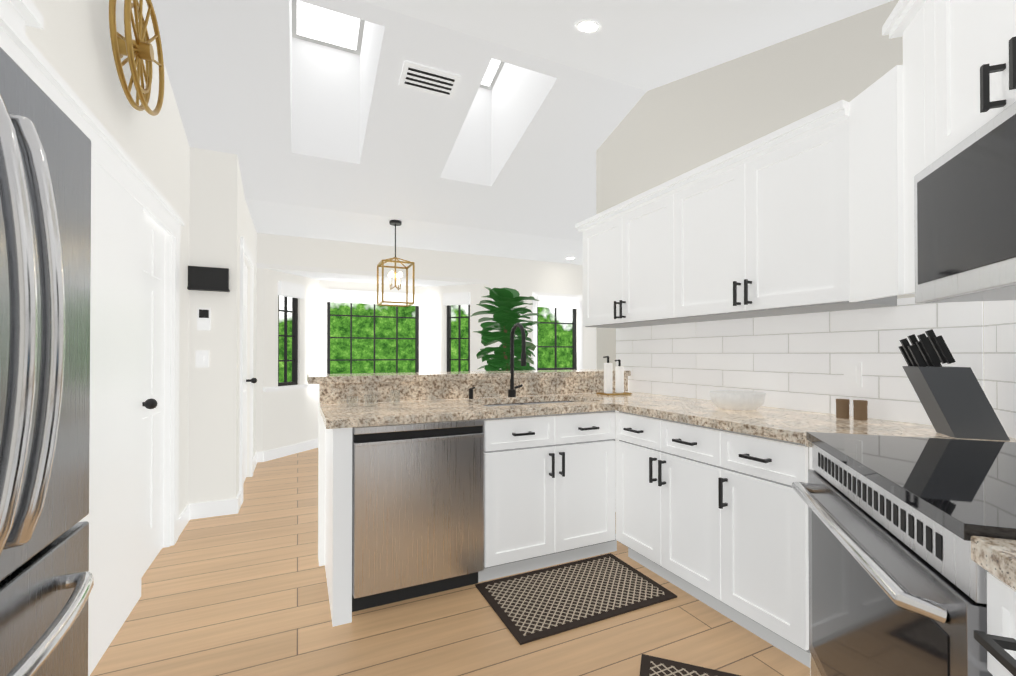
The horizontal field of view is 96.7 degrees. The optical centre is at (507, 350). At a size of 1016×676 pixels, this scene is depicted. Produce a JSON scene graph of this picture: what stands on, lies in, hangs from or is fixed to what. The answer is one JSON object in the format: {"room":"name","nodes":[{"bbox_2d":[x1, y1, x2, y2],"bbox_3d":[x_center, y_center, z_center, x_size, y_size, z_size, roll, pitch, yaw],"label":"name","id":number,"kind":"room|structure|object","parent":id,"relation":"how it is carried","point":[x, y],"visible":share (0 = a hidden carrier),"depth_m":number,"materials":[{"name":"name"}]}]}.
{"room":"kitchen","nodes":[
{"label":"kitchen","id":0,"kind":"room"},
{"bbox_2d":[263,268,319,451],"bbox_3d":[-2.621,0.110,5.433,0.100,2.250,0.848,0,0,20],"label":"wall","id":1,"kind":"structure","parent":0,"point":[290,416],"depth_m":5.40,"materials":[{"name":"white paint"}]},
{"bbox_2d":[278,295,297,385],"bbox_3d":[-2.647,-0.176,5.377,0.050,1.180,0.320,0,0,20],"label":"window","id":2,"kind":"structure","parent":1,"relation":"in","point":[294,335],"depth_m":5.48,"materials":[{"name":"black metal"}]},
{"bbox_2d":[263,384,318,461],"bbox_3d":[-2.555,0.824,5.404,0.040,0.820,0.848,0,0,20],"label":"trim","id":3,"kind":"structure","parent":1,"relation":"attached to","point":[268,455],"depth_m":5.34,"materials":[{"name":"white wood"}]},
{"bbox_2d":[278,281,303,298],"bbox_3d":[-2.568,-0.716,5.351,0.051,0.160,0.340,0,0,20],"label":"shade valance","id":4,"kind":"object","parent":1,"relation":"attached to","point":[287,289],"visible":1,"depth_m":5.31,"materials":[{"name":"white fabric"}]},
{"bbox_2d":[319,280,425,373],"bbox_3d":[-1.815,0.115,6.155,1.400,2.250,0.100,0,0,-25],"label":"window frame","id":5,"kind":"structure","parent":0,"point":[344,285],"depth_m":6.03,"materials":[{"name":"white paint"}]},
{"bbox_2d":[327,302,418,373],"bbox_3d":[-1.821,-0.170,6.160,1.210,1.180,0.050,0,0,-25],"label":"window","id":6,"kind":"structure","parent":5,"relation":"in","point":[416,338],"depth_m":6.14,"materials":[{"name":"black metal"}]},
{"bbox_2d":[326,289,420,305],"bbox_3d":[-1.786,-0.711,6.087,1.230,0.160,0.051,0,0,-25],"label":"shade valance","id":7,"kind":"object","parent":5,"relation":"attached to","point":[352,296],"visible":1,"depth_m":6.01,"materials":[{"name":"white fabric"}]},
{"bbox_2d":[90,448,809,675],"bbox_3d":[0.350,1.241,2.798,9.000,0.050,9.400,0,0,-25],"label":"floor","id":8,"kind":"structure","parent":0,"point":[243,591],"depth_m":1.98,"materials":[{"name":"brown wood"}]},
{"bbox_2d":[0,47,93,675],"bbox_3d":[-1.222,0.324,0.612,0.900,1.755,0.910,0,0,-25],"label":"fridge","id":9,"kind":"object","parent":8,"relation":"on","point":[46,581],"visible":1,"depth_m":0.86,"materials":[{"name":"silver metal"}]},
{"bbox_2d":[339,420,482,622],"bbox_3d":[-0.505,0.780,2.442,0.695,0.868,0.628,0,0,-25],"label":"base cabinet","id":10,"kind":"object","parent":8,"relation":"on","point":[411,495],"depth_m":2.12,"materials":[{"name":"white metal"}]},
{"bbox_2d":[352,419,483,611],"bbox_3d":[-0.531,0.781,2.419,0.630,0.866,0.610,0,0,-25],"label":"dishwasher","id":11,"kind":"object","parent":10,"relation":"in","point":[418,485],"depth_m":2.14,"materials":[{"name":"silver metal"}]},
{"bbox_2d":[319,396,614,427],"bbox_3d":[-0.204,0.325,2.584,1.590,0.040,0.650,0,0,-25],"label":"countertop","id":12,"kind":"structure","parent":10,"relation":"on","point":[385,414],"depth_m":2.33,"materials":[{"name":"beige stone"}]},
{"bbox_2d":[346,396,357,405],"bbox_3d":[-0.858,0.278,2.485,0.058,0.050,0.060,0,0,-25],"label":"jar","id":13,"kind":"object","parent":12,"relation":"on","point":[350,400],"depth_m":2.46,"materials":[{"name":"white glass"}]},
{"bbox_2d":[364,394,376,406],"bbox_3d":[-0.751,0.273,2.469,0.068,0.060,0.070,0,0,-25],"label":"jar","id":14,"kind":"object","parent":12,"relation":"on","point":[370,400],"depth_m":2.44,"materials":[{"name":"white"}]},
{"bbox_2d":[391,390,399,404],"bbox_3d":[-0.641,0.263,2.564,0.049,0.080,0.050,0,0,-25],"label":"jar","id":15,"kind":"object","parent":12,"relation":"on","point":[395,394],"depth_m":2.54,"materials":[{"name":"white"}]},
{"bbox_2d":[469,323,525,398],"bbox_3d":[-0.042,0.062,2.882,0.381,0.487,0.213,0,0,-25],"label":"faucet","id":16,"kind":"object","parent":12,"relation":"on","point":[488,385],"depth_m":2.97,"materials":[{"name":"black metal"}]},
{"bbox_2d":[491,401,572,404],"bbox_3d":[0.153,0.440,2.800,0.756,0.192,0.396,0,0,-25],"label":"sink","id":17,"kind":"object","parent":12,"relation":"in","point":[492,402],"depth_m":2.99,"materials":[{"name":"silver metal"}]},
{"bbox_2d":[470,287,539,370],"bbox_3d":[-0.006,0.324,3.926,0.594,1.801,0.595,0,0,-25],"label":"plant","id":18,"kind":"object","parent":8,"relation":"on","point":[506,316],"visible":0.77,"depth_m":3.83,"materials":[{"name":"green plant"}]},
{"bbox_2d":[483,400,614,580],"bbox_3d":[0.146,0.782,2.715,0.842,0.868,0.682,0,0,-25],"label":"base cabinet","id":19,"kind":"object","parent":8,"relation":"on","point":[549,477],"depth_m":2.45,"materials":[{"name":"white wood"}]},
{"bbox_2d":[475,553,676,644],"bbox_3d":[0.331,1.206,2.271,0.860,0.010,0.520,0,0,-25],"label":"area rug","id":20,"kind":"object","parent":8,"relation":"on","point":[528,607],"visible":0.96,"depth_m":2.21,"materials":[{"name":"brown fabric"}]},
{"bbox_2d":[615,408,734,615],"bbox_3d":[1.041,0.780,2.405,0.677,0.868,0.800,0,0,-25],"label":"base cabinet","id":21,"kind":"object","parent":8,"relation":"on","point":[686,543],"depth_m":2.30,"materials":[{"name":"white wood"}]},
{"bbox_2d":[639,654,740,675],"bbox_3d":[0.626,1.200,1.294,0.520,0.010,0.860,0,0,20],"label":"area rug","id":22,"kind":"object","parent":8,"relation":"on","point":[653,666],"visible":1,"depth_m":1.70,"materials":[{"name":"brown fabric"}]},
{"bbox_2d":[731,516,774,611],"bbox_3d":[1.275,0.777,1.970,0.618,0.868,0.426,0,0,-25],"label":"base cabinet","id":23,"kind":"object","parent":8,"relation":"on","point":[754,546],"depth_m":1.85,"materials":[{"name":"white wood"}]},
{"bbox_2d":[775,532,808,599],"bbox_3d":[1.192,0.774,1.585,0.241,0.868,0.318,0,0,-25],"label":"base cabinet","id":24,"kind":"object","parent":8,"relation":"on","point":[791,556],"depth_m":1.70,"materials":[{"name":"white wood"}]},
{"bbox_2d":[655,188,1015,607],"bbox_3d":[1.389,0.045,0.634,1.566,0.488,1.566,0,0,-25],"label":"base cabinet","id":25,"kind":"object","parent":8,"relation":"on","point":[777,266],"depth_m":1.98,"materials":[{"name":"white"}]},
{"bbox_2d":[307,368,630,383],"bbox_3d":[-0.160,0.169,3.114,2.236,0.040,0.370,0,0,-25],"label":"countertop","id":26,"kind":"structure","parent":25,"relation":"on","point":[409,377],"depth_m":2.86,"materials":[{"name":"beige stone"}]},
{"bbox_2d":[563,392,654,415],"bbox_3d":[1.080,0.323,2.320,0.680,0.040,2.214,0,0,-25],"label":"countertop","id":27,"kind":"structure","parent":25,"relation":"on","point":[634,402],"depth_m":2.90,"materials":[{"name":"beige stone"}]},
{"bbox_2d":[709,390,765,410],"bbox_3d":[1.197,0.259,2.360,0.265,0.085,0.265,0,0,-25],"label":"bowl","id":28,"kind":"object","parent":27,"relation":"on","point":[737,400],"visible":1,"depth_m":2.27,"materials":[{"name":"white ceramic"}]},
{"bbox_2d":[836,399,848,418],"bbox_3d":[1.491,0.258,2.012,0.048,0.084,0.048,0,-1,-40],"label":"spice jar","id":29,"kind":"object","parent":27,"relation":"on","point":[842,411],"depth_m":1.99,"materials":[{"name":"brown wood"}]},
{"bbox_2d":[848,399,867,420],"bbox_3d":[1.527,0.257,1.958,0.048,0.084,0.048,0,-1,-40],"label":"spice jar","id":30,"kind":"object","parent":27,"relation":"on","point":[860,411],"depth_m":1.94,"materials":[{"name":"brown wood"}]},
{"bbox_2d":[899,329,1009,440],"bbox_3d":[1.545,0.110,1.587,0.268,0.372,0.120,0,0,20],"label":"knife block","id":31,"kind":"object","parent":27,"relation":"on","point":[955,402],"visible":1,"depth_m":1.54,"materials":[{"name":"grey metal"}]},
{"bbox_2d":[726,588,1015,675],"bbox_3d":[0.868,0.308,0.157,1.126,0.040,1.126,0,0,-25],"label":"base cabinet","id":32,"kind":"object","parent":8,"relation":"on","point":[783,623],"depth_m":1.66,"materials":[{"name":"white wood"}]},
{"bbox_2d":[792,432,1015,675],"bbox_3d":[1.158,0.609,1.049,0.701,1.189,0.909,0,0,20],"label":"range","id":33,"kind":"object","parent":8,"relation":"on","point":[897,581],"visible":1,"depth_m":1.01,"materials":[{"name":"silver metal"}]},
{"bbox_2d":[426,284,480,371],"bbox_3d":[-0.743,0.116,6.307,0.848,2.250,0.100,0,0,20],"label":"wall","id":34,"kind":"structure","parent":0,"point":[436,334],"depth_m":6.32,"materials":[{"name":"white paint"}]},
{"bbox_2d":[443,292,470,305],"bbox_3d":[-0.704,-0.710,6.213,0.390,0.160,0.051,0,0,20],"label":"shade valance","id":35,"kind":"object","parent":34,"relation":"attached to","point":[456,298],"visible":1,"depth_m":6.18,"materials":[{"name":"white fabric"}]},
{"bbox_2d":[447,305,469,371],"bbox_3d":[-0.675,-0.170,6.289,0.370,1.180,0.050,0,0,20],"label":"window","id":36,"kind":"structure","parent":34,"relation":"in","point":[449,338],"depth_m":6.30,"materials":[{"name":"black metal"}]},
{"bbox_2d":[25,0,984,516],"bbox_3d":[0.323,-0.460,2.631,6.000,3.350,7.100,0,0,-25],"label":"wall","id":37,"kind":"structure","parent":0,"point":[667,132],"depth_m":3.22,"materials":[{"name":"white paint"}]},
{"bbox_2d":[109,0,163,115],"bbox_3d":[-1.654,-1.339,2.005,0.118,0.522,0.522,0,0,-25],"label":"wall clock","id":38,"kind":"object","parent":37,"relation":"attached to","point":[138,50],"visible":1,"depth_m":1.98,"materials":[{"name":"brown metal"}]},
{"bbox_2d":[141,211,164,577],"bbox_3d":[-1.969,0.198,2.526,0.128,2.012,0.614,0,0,-25],"label":"pantry door","id":39,"kind":"structure","parent":37,"relation":"in","point":[153,386],"depth_m":2.56,"materials":[{"name":"white wood"}]},
{"bbox_2d":[196,351,208,366],"bbox_3d":[-2.236,0.060,3.303,0.080,0.120,0.014,0,0,-25],"label":"switch plate","id":40,"kind":"object","parent":37,"relation":"attached to","point":[202,358],"visible":1,"depth_m":3.30,"materials":[{"name":"white plastic"}]},
{"bbox_2d":[197,308,210,329],"bbox_3d":[-2.225,-0.230,3.306,0.080,0.160,0.021,0,0,-25],"label":"thermostat","id":41,"kind":"object","parent":37,"relation":"attached to","point":[203,318],"visible":0.93,"depth_m":3.30,"materials":[{"name":"white plastic"}]},
{"bbox_2d":[187,266,229,291],"bbox_3d":[-2.201,-0.525,3.298,0.285,0.170,0.058,0,0,-25],"label":"screen","id":42,"kind":"object","parent":37,"relation":"attached to","point":[207,278],"visible":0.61,"depth_m":3.29,"materials":[{"name":"black metal"}]},
{"bbox_2d":[243,263,256,482],"bbox_3d":[-2.341,0.202,4.035,0.128,2.025,0.794,0,0,-25],"label":"hall door","id":43,"kind":"structure","parent":37,"relation":"in","point":[252,380],"depth_m":4.22,"materials":[{"name":"white wood"}]},
{"bbox_2d":[0,0,581,675],"bbox_3d":[0.298,0.144,3.487,5.120,2.155,5.320,0,0,-25],"label":"door frame","id":44,"kind":"structure","parent":37,"relation":"attached to","point":[126,194],"depth_m":1.95,"materials":[{"name":"white"}]},
{"bbox_2d":[319,376,626,403],"bbox_3d":[-0.073,0.248,2.996,2.176,0.116,0.021,0,0,-25],"label":"backsplash","id":45,"kind":"structure","parent":37,"relation":"attached to","point":[422,389],"depth_m":2.87,"materials":[{"name":"beige stone"}]},
{"bbox_2d":[537,307,576,369],"bbox_3d":[0.703,-0.232,6.673,0.700,1.050,0.050,0,0,-25],"label":"window","id":46,"kind":"structure","parent":37,"relation":"in","point":[574,356],"depth_m":6.72,"materials":[{"name":"black metal"}]},
{"bbox_2d":[537,295,579,308],"bbox_3d":[0.739,-0.707,6.599,0.720,0.160,0.051,0,0,-25],"label":"shade valance","id":47,"kind":"object","parent":37,"relation":"attached to","point":[558,302],"visible":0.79,"depth_m":6.57,"materials":[{"name":"white fabric"}]},
{"bbox_2d":[579,188,662,331],"bbox_3d":[0.927,-0.559,3.060,0.338,0.755,0.977,0,0,-25],"label":"upper cabinet","id":48,"kind":"object","parent":37,"relation":"attached to","point":[620,248],"depth_m":3.01,"materials":[{"name":"white wood"}]},
{"bbox_2d":[663,124,870,255],"bbox_3d":[1.288,-0.565,2.284,0.338,0.755,0.975,0,0,-25],"label":"upper cabinet","id":49,"kind":"object","parent":37,"relation":"attached to","point":[778,180],"depth_m":2.11,"materials":[{"name":"white wood"}]},
{"bbox_2d":[844,362,861,387],"bbox_3d":[1.575,0.109,2.063,0.008,0.115,0.070,0,0,-25],"label":"outlet","id":50,"kind":"object","parent":37,"relation":"attached to","point":[852,370],"depth_m":2.06,"materials":[{"name":"white plastic"}]},
{"bbox_2d":[871,164,913,195],"bbox_3d":[1.466,-0.653,1.411,0.381,0.920,0.336,0,0,-25],"label":"upper cabinet","id":51,"kind":"object","parent":37,"relation":"attached to","point":[882,181],"depth_m":1.59,"materials":[{"name":"white wood"}]},
{"bbox_2d":[811,0,1015,175],"bbox_3d":[1.332,-0.836,0.998,0.775,0.561,0.776,0,0,-25],"label":"upper cabinet","id":52,"kind":"object","parent":37,"relation":"attached to","point":[957,73],"depth_m":1.39,"materials":[{"name":"white wood"}]},
{"bbox_2d":[914,101,1015,302],"bbox_3d":[1.281,-0.351,1.012,0.440,0.400,0.754,0,0,20],"label":"microwave","id":53,"kind":"object","parent":52,"relation":"attached to","point":[965,220],"visible":1,"depth_m":1.15,"materials":[{"name":"silver metal"}]},
{"bbox_2d":[145,0,892,286],"bbox_3d":[0.213,-1.804,2.877,6.200,1.939,7.820,0,0,-25],"label":"ceiling","id":54,"kind":"structure","parent":0,"point":[324,142],"depth_m":3.31,"materials":[{"name":"white paint"}]},
{"bbox_2d":[377,220,414,306],"bbox_3d":[-1.139,-0.886,4.568,0.316,0.845,0.316,0,0,-25],"label":"pendant lantern","id":55,"kind":"object","parent":54,"relation":"hanging from","point":[395,223],"visible":1,"depth_m":4.54,"materials":[{"name":"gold metal"}]},
{"bbox_2d":[292,0,504,89],"bbox_3d":[-0.659,-2.589,3.287,1.660,0.363,1.170,0,0,-25],"label":"glazing","id":56,"kind":"object","parent":54,"relation":"attached to","point":[325,27],"visible":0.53,"depth_m":3.46,"materials":[{"name":"white"}]},
{"bbox_2d":[399,60,460,98],"bbox_3d":[-0.517,-1.787,2.989,0.370,0.064,0.180,0,0,-25],"label":"ceiling vent","id":57,"kind":"object","parent":54,"relation":"in","point":[426,79],"visible":1,"depth_m":2.98,"materials":[{"name":"white plastic"}]},
{"bbox_2d":[574,19,601,32],"bbox_3d":[0.433,-1.760,2.450,0.150,0.044,0.146,0,0,-25],"label":"recessed light","id":58,"kind":"object","parent":54,"relation":"in","point":[588,26],"visible":1,"depth_m":2.44,"materials":[{"name":"white plastic"}]},
{"label":"outside","id":59,"kind":"structure","parent":0,"visible":0},
{"bbox_2d":[279,296,571,381],"bbox_3d":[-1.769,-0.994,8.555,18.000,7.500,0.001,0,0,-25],"label":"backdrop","id":60,"kind":"structure","parent":59,"point":[362,327],"depth_m":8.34,"materials":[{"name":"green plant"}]}
]}

